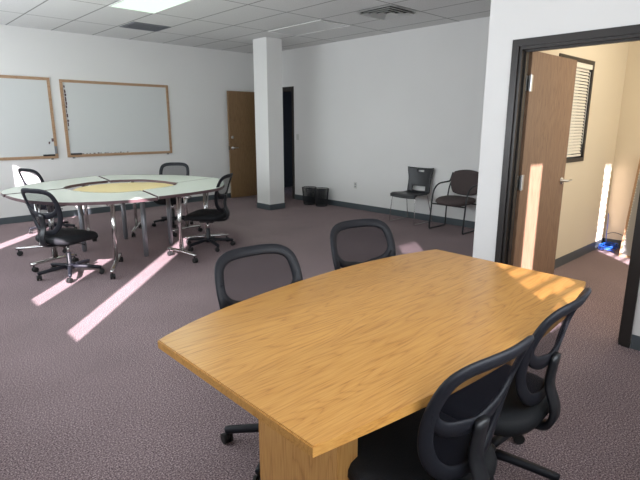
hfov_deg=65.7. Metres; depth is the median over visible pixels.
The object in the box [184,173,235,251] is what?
chair
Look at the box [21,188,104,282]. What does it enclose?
chair
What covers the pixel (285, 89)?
trim
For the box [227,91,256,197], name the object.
door
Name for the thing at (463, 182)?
chair
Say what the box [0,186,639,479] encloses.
floor
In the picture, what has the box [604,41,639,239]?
wall
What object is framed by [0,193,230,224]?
baseboard
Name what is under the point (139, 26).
grille
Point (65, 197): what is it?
table
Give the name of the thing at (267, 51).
wall column
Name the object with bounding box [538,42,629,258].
wall
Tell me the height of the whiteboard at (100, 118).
1.236 m
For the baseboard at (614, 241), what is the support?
attached to the wall at (627, 150)
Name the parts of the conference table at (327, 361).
leg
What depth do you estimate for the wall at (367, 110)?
8.13 m
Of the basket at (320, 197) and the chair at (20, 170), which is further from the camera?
the basket at (320, 197)
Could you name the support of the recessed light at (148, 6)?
in the ceiling
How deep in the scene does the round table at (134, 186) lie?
6.05 m
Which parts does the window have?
pane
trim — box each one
[282,86,294,198]
[495,24,639,347]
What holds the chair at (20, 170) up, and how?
on the floor
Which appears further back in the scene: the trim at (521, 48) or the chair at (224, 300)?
the trim at (521, 48)
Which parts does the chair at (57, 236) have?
backrest frame, seat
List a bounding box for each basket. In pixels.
[302,186,315,204]
[314,187,328,206]
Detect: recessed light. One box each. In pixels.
[108,0,191,13]
[268,19,349,35]
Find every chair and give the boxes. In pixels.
[18,168,77,233]
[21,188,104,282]
[152,162,192,227]
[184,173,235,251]
[214,244,302,479]
[330,219,395,269]
[347,335,533,479]
[389,166,433,225]
[428,170,478,234]
[441,287,590,479]
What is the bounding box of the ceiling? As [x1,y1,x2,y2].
[0,0,490,53]
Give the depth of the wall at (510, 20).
3.72 m
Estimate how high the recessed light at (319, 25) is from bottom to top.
0.012 m
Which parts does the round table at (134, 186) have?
leg, leg, leg, leg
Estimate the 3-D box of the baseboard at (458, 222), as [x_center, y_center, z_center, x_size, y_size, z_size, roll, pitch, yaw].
[1.414,-0.427,8.199,0.010,0.100,5.610,-12,18,-42]
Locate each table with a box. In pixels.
[0,176,107,255]
[5,189,157,278]
[74,182,172,256]
[98,175,211,236]
[143,178,228,262]
[158,249,585,479]
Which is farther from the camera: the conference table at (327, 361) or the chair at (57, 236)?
the chair at (57, 236)
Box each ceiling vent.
[119,21,170,31]
[355,4,417,19]
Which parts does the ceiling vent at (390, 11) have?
frame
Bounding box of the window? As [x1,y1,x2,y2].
[559,53,594,162]
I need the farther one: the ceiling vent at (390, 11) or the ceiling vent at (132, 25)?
the ceiling vent at (132, 25)
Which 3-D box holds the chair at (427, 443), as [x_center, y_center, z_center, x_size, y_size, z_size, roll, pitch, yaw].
[0.331,0.681,1.702,0.596,0.891,0.625,-10,17,-37]
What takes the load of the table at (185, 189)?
on the floor
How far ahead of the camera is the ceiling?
6.79 m
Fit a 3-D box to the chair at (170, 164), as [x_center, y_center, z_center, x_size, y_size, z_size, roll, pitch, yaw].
[-2.234,-0.691,7.524,0.596,0.921,0.625,0,13,-1]
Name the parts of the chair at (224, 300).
backrest frame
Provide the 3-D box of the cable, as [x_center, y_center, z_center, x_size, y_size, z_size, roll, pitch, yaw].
[3.526,-0.085,6.016,0.353,0.417,0.213,-12,18,-42]
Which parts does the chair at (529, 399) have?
seat, backrest frame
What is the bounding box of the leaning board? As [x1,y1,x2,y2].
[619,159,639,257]
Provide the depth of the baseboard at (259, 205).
8.97 m
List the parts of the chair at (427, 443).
seat, backrest frame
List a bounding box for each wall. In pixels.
[0,24,253,217]
[282,16,489,221]
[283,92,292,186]
[473,0,639,350]
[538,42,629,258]
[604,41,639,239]
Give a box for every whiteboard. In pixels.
[0,75,58,160]
[59,79,171,157]
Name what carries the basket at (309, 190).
on the floor
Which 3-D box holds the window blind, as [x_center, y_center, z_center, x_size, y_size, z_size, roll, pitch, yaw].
[2.495,-1.283,4.922,0.804,0.915,0.041,-12,18,-42]
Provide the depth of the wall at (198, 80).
8.68 m
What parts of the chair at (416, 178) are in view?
sled leg, seat, backrest, sled leg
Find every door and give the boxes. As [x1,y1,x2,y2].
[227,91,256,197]
[510,51,576,274]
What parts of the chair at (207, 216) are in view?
seat, backrest frame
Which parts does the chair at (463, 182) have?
frame, seat, backrest, frame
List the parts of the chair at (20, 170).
backrest frame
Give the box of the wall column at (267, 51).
[253,37,283,204]
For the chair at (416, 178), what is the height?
0.842 m
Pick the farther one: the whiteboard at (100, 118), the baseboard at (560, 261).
the whiteboard at (100, 118)
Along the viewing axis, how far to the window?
5.15 m
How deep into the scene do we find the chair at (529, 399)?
1.92 m
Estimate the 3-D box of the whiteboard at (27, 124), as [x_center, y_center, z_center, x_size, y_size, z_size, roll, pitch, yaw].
[-4.878,-1.770,7.235,1.840,1.255,0.045,-12,18,-42]
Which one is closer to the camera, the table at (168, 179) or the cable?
the cable
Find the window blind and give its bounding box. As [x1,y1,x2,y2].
[567,62,592,156]
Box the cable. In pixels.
[598,213,617,252]
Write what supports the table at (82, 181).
on the floor
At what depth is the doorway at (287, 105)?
11.96 m
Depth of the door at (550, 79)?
4.15 m
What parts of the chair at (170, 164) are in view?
seat, backrest frame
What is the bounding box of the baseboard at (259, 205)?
[257,202,284,209]
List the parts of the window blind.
rail, pull cord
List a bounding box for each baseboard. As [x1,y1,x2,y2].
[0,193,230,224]
[257,202,284,209]
[295,194,474,227]
[554,238,603,268]
[604,238,621,247]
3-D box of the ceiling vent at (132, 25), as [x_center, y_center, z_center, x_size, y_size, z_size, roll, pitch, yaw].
[-2.591,-3.159,7.351,0.570,0.012,0.490,-12,18,-42]
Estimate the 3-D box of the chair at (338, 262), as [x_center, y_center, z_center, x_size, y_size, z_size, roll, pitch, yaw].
[0.380,0.380,2.929,0.596,0.921,0.625,-7,15,-29]
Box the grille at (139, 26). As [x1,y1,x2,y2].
[123,23,167,30]
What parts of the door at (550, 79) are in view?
handle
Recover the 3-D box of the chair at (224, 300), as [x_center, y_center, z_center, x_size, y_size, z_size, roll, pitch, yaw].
[-0.149,0.531,2.282,0.596,0.921,0.625,-10,16,-35]

